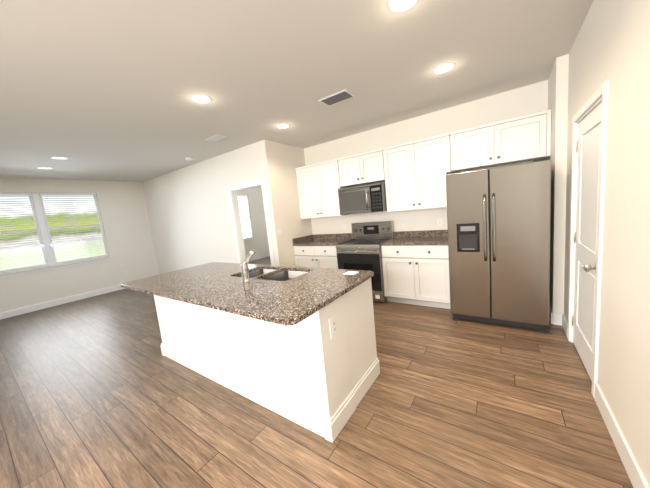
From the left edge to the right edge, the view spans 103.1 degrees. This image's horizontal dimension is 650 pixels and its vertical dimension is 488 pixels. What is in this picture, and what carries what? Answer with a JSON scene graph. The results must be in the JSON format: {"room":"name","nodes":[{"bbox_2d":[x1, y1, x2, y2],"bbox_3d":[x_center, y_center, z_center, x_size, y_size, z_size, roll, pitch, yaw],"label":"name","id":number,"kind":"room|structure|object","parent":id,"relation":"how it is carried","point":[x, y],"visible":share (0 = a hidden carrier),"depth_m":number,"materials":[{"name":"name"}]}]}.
{"room":"kitchen","nodes":[
{"label":"kitchen","id":0,"kind":"room"},
{"bbox_2d":[0,177,158,312],"bbox_3d":[-6.674,0.167,4.636,0.120,2.740,6.607,-1,9,35],"label":"wall","id":1,"kind":"structure","parent":0,"point":[126,225],"depth_m":6.32,"materials":[{"name":"paint"}]},
{"bbox_2d":[0,193,111,277],"bbox_3d":[-6.029,-0.257,5.539,0.155,1.650,2.070,-1,9,35],"label":"window","id":2,"kind":"structure","parent":1,"relation":"in","point":[43,230],"depth_m":5.55,"materials":[{"name":"plastic"}]},
{"bbox_2d":[0,193,107,272],"bbox_3d":[-6.036,-0.302,5.535,0.060,1.552,1.986,-1,9,35],"label":"window blinds","id":3,"kind":"object","parent":2,"relation":"attached to","point":[23,195],"visible":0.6,"depth_m":5.64,"materials":[{"name":"white plastic"}]},
{"bbox_2d":[0,285,125,319],"bbox_3d":[-6.483,1.453,4.771,0.018,0.130,6.337,-1,9,35],"label":"baseboard","id":4,"kind":"structure","parent":1,"relation":"attached to","point":[15,312],"depth_m":5.65,"materials":[{"name":"paint"}]},
{"bbox_2d":[142,142,263,273],"bbox_3d":[-2.868,-0.360,5.893,4.705,2.740,0.120,-1,9,35],"label":"wall","id":5,"kind":"structure","parent":0,"point":[189,214],"depth_m":5.73,"materials":[{"name":"paint"}]},
{"bbox_2d":[227,178,274,264],"bbox_3d":[-1.320,-0.075,4.875,1.040,2.135,0.152,-1,9,35],"label":"door frame","id":6,"kind":"structure","parent":5,"relation":"attached to","point":[236,219],"depth_m":4.97,"materials":[{"name":"paint"}]},
{"bbox_2d":[237,186,269,256],"bbox_3d":[-3.147,-0.645,8.379,0.120,2.740,3.690,-1,9,35],"label":"wall","id":7,"kind":"structure","parent":0,"point":[259,243],"depth_m":9.28,"materials":[{"name":"paint"}]},
{"bbox_2d":[237,195,253,239],"bbox_3d":[-2.938,-0.869,8.674,0.170,1.530,1.090,-1,9,35],"label":"bedroom window","id":8,"kind":"structure","parent":7,"relation":"in","point":[244,209],"depth_m":8.99,"materials":[{"name":"glass"}]},
{"bbox_2d":[250,253,269,260],"bbox_3d":[-2.968,0.644,8.498,0.018,0.130,3.683,-1,9,35],"label":"baseboard","id":9,"kind":"structure","parent":7,"relation":"attached to","point":[268,254],"depth_m":9.37,"materials":[{"name":"paint"}]},
{"bbox_2d":[259,140,312,266],"bbox_3d":[0.158,-0.669,6.024,0.120,2.740,3.833,-1,9,35],"label":"wall","id":10,"kind":"structure","parent":0,"point":[281,162],"depth_m":4.63,"materials":[{"name":"paint"}]},
{"bbox_2d":[277,229,281,235],"bbox_3d":[-0.790,-0.208,4.535,0.014,0.116,0.116,-1,9,35],"label":"light switch","id":11,"kind":"object","parent":10,"relation":"attached to","point":[279,231],"visible":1,"depth_m":4.53,"materials":[{"name":"white plastic"}]},
{"bbox_2d":[292,235,311,241],"bbox_3d":[-0.425,-0.095,5.048,0.020,0.100,0.610,-1,9,35],"label":"backsplash","id":12,"kind":"structure","parent":10,"relation":"attached to","point":[308,238],"depth_m":5.04,"materials":[{"name":"brown stone"}]},
{"bbox_2d":[0,0,593,181],"bbox_3d":[-2.155,-1.560,3.533,9.188,0.080,10.600,-1,9,35],"label":"ceiling","id":13,"kind":"structure","parent":0,"point":[102,90],"depth_m":2.27,"materials":[{"name":"paint"}]},
{"bbox_2d":[51,157,68,159],"bbox_3d":[-4.291,-1.390,4.184,0.196,0.008,0.196,-1,9,35],"label":"recessed light","id":14,"kind":"object","parent":13,"relation":"in","point":[62,158],"visible":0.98,"depth_m":4.19,"materials":[{"name":"glass"}]},
{"bbox_2d":[191,95,211,103],"bbox_3d":[-1.270,-1.491,2.662,0.196,0.008,0.196,-1,9,35],"label":"recessed light","id":15,"kind":"object","parent":13,"relation":"in","point":[203,99],"visible":1,"depth_m":2.65,"materials":[{"name":"glass"}]},
{"bbox_2d":[205,134,227,141],"bbox_3d":[-1.659,-1.612,3.943,0.360,0.012,0.180,-1,9,35],"label":"ceiling vent","id":16,"kind":"object","parent":13,"relation":"in","point":[217,137],"visible":1,"depth_m":3.92,"materials":[{"name":"metal"}]},
{"bbox_2d":[276,124,289,128],"bbox_3d":[-0.600,-1.686,3.700,0.196,0.008,0.196,-1,9,35],"label":"recessed light","id":17,"kind":"object","parent":13,"relation":"in","point":[282,126],"visible":1,"depth_m":3.69,"materials":[{"name":"glass"}]},
{"bbox_2d":[318,89,354,105],"bbox_3d":[0.134,-1.661,2.950,0.370,0.012,0.230,-1,9,35],"label":"ceiling vent","id":18,"kind":"object","parent":13,"relation":"in","point":[338,97],"visible":1,"depth_m":2.93,"materials":[{"name":"metal"}]},
{"bbox_2d":[388,0,417,12],"bbox_3d":[0.495,-1.532,1.628,0.196,0.008,0.196,-1,9,35],"label":"recessed light","id":19,"kind":"object","parent":13,"relation":"in","point":[397,6],"visible":1,"depth_m":1.66,"materials":[{"name":"glass"}]},
{"bbox_2d":[433,62,454,73],"bbox_3d":[1.158,-1.708,2.514,0.196,0.008,0.196,-1,9,35],"label":"recessed light","id":20,"kind":"object","parent":13,"relation":"in","point":[443,68],"visible":1,"depth_m":2.51,"materials":[{"name":"glass"}]},
{"bbox_2d":[0,256,632,487],"bbox_3d":[-1.886,1.216,3.882,9.188,0.060,10.600,-1,9,35],"label":"floor","id":21,"kind":"structure","parent":0,"point":[100,391],"depth_m":1.91,"materials":[{"name":"brown wood"}]},
{"bbox_2d":[152,270,379,442],"bbox_3d":[-0.730,0.776,2.622,2.374,0.900,0.850,-1,9,35],"label":"kitchen island","id":22,"kind":"object","parent":21,"relation":"on","point":[297,345],"depth_m":1.96,"materials":[{"name":"paint"}]},
{"bbox_2d":[120,262,373,325],"bbox_3d":[-0.863,0.340,2.458,2.422,0.034,1.083,-1,9,35],"label":"island countertop","id":23,"kind":"structure","parent":22,"relation":"on","point":[214,285],"depth_m":2.02,"materials":[{"name":"brown stone"}]},
{"bbox_2d":[240,250,255,281],"bbox_3d":[-0.671,0.192,2.324,0.114,0.256,0.179,-1,9,35],"label":"faucet","id":24,"kind":"object","parent":23,"relation":"on","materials":[{"name":"silver metal"}]},
{"bbox_2d":[294,238,352,268],"bbox_3d":[0.021,0.423,4.855,0.964,0.900,0.627,-1,9,35],"label":"base cabinet","id":25,"kind":"object","parent":21,"relation":"on","point":[305,256],"depth_m":4.55,"materials":[{"name":"paint"}]},
{"bbox_2d":[293,238,351,245],"bbox_3d":[-0.026,-0.036,4.791,0.968,0.030,0.641,-1,9,35],"label":"countertop","id":26,"kind":"structure","parent":25,"relation":"on","point":[315,241],"depth_m":4.70,"materials":[{"name":"brown stone"}]},
{"bbox_2d":[336,221,393,302],"bbox_3d":[0.677,0.271,4.284,0.756,1.215,0.717,-1,9,35],"label":"range","id":27,"kind":"object","parent":21,"relation":"on","point":[362,250],"visible":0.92,"depth_m":4.09,"materials":[{"name":"grey metal"}]},
{"bbox_2d":[381,246,450,308],"bbox_3d":[1.431,0.409,3.875,0.930,0.900,0.627,-1,9,35],"label":"base cabinet","id":28,"kind":"object","parent":21,"relation":"on","point":[415,267],"depth_m":3.61,"materials":[{"name":"paint"}]},
{"bbox_2d":[380,238,447,245],"bbox_3d":[1.386,-0.049,3.810,0.946,0.030,0.641,-1,9,35],"label":"countertop","id":29,"kind":"structure","parent":28,"relation":"on","point":[395,241],"depth_m":3.66,"materials":[{"name":"brown stone"}]},
{"bbox_2d":[446,157,550,332],"bbox_3d":[2.051,0.000,3.107,0.910,1.781,0.967,-1,9,35],"label":"fridge","id":30,"kind":"object","parent":21,"relation":"on","point":[498,221],"visible":1,"depth_m":2.73,"materials":[{"name":"silver metal"}]},
{"bbox_2d":[304,80,547,237],"bbox_3d":[1.340,-0.556,4.216,3.883,2.740,0.120,-1,9,35],"label":"wall","id":31,"kind":"structure","parent":0,"point":[526,100],"depth_m":3.95,"materials":[{"name":"paint"}]},
{"bbox_2d":[295,158,350,218],"bbox_3d":[-0.039,-0.988,4.812,0.936,0.963,0.321,-1,9,35],"label":"upper cabinet","id":32,"kind":"object","parent":31,"relation":"attached to","point":[318,184],"depth_m":4.67,"materials":[{"name":"paint"}]},
{"bbox_2d":[339,149,382,187],"bbox_3d":[0.652,-1.238,4.285,0.796,0.470,0.321,-1,9,35],"label":"upper cabinet","id":33,"kind":"object","parent":31,"relation":"attached to","point":[363,168],"depth_m":4.15,"materials":[{"name":"paint"}]},
{"bbox_2d":[338,182,386,214],"bbox_3d":[0.651,-0.741,4.278,0.770,0.438,0.490,-1,9,35],"label":"microwave","id":34,"kind":"object","parent":33,"relation":"attached to","point":[366,198],"visible":0.98,"depth_m":4.09,"materials":[{"name":"grey metal"}]},
{"bbox_2d":[312,230,447,237],"bbox_3d":[0.843,-0.155,4.547,2.676,0.100,0.021,-1,9,35],"label":"backsplash","id":35,"kind":"structure","parent":31,"relation":"attached to","point":[425,233],"depth_m":4.14,"materials":[{"name":"brown stone"}]},
{"bbox_2d":[401,220,405,226],"bbox_3d":[1.285,-0.329,4.220,0.070,0.116,0.007,-1,9,35],"label":"outlet","id":36,"kind":"object","parent":31,"relation":"attached to","point":[403,222],"depth_m":4.22,"materials":[{"name":"white plastic"}]},
{"bbox_2d":[383,133,450,211],"bbox_3d":[1.384,-1.001,3.824,0.921,0.963,0.321,-1,9,35],"label":"upper cabinet","id":37,"kind":"object","parent":31,"relation":"attached to","point":[411,175],"depth_m":3.68,"materials":[{"name":"paint"}]},
{"bbox_2d":[437,218,441,225],"bbox_3d":[1.736,-0.333,3.906,0.070,0.116,0.007,-1,9,35],"label":"outlet","id":38,"kind":"object","parent":31,"relation":"attached to","point":[439,222],"depth_m":3.91,"materials":[{"name":"white plastic"}]},
{"bbox_2d":[451,109,550,171],"bbox_3d":[2.154,-1.242,3.244,1.001,0.490,0.321,-1,9,35],"label":"upper cabinet","id":39,"kind":"object","parent":31,"relation":"attached to","point":[524,138],"depth_m":3.09,"materials":[{"name":"paint"}]},
{"bbox_2d":[548,0,649,486],"bbox_3d":[0.925,0.025,-0.091,0.759,2.740,7.524,-1,9,35],"label":"wall","id":40,"kind":"structure","parent":0,"point":[611,44],"depth_m":1.43,"materials":[{"name":"paint"}]},
{"bbox_2d":[549,305,567,335],"bbox_3d":[2.624,0.801,2.943,0.104,0.130,0.888,-1,9,35],"label":"baseboard","id":41,"kind":"structure","parent":40,"relation":"attached to","point":[554,319],"depth_m":2.81,"materials":[{"name":"paint"}]},
{"bbox_2d":[572,102,601,380],"bbox_3d":[2.058,0.008,2.060,0.107,2.000,0.781,-1,9,35],"label":"pantry door","id":42,"kind":"structure","parent":40,"relation":"in","point":[588,161],"depth_m":2.05,"materials":[{"name":"paint"}]},
{"bbox_2d":[567,80,608,397],"bbox_3d":[2.098,-0.024,2.016,0.136,2.090,0.921,-1,9,35],"label":"door frame","id":43,"kind":"structure","parent":40,"relation":"attached to","point":[597,97],"depth_m":1.77,"materials":[{"name":"paint"}]},
{"bbox_2d":[595,383,649,487],"bbox_3d":[0.323,1.450,-0.452,0.018,0.130,5.515,-1,9,35],"label":"baseboard","id":44,"kind":"structure","parent":40,"relation":"attached to","point":[632,468],"depth_m":1.39,"materials":[{"name":"paint"}]},
{"label":"outside","id":45,"kind":"structure","parent":0,"visible":0},
{"bbox_2d":[0,195,104,270],"bbox_3d":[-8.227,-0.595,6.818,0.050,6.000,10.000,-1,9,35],"label":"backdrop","id":46,"kind":"structure","parent":45,"point":[64,235],"depth_m":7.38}
]}

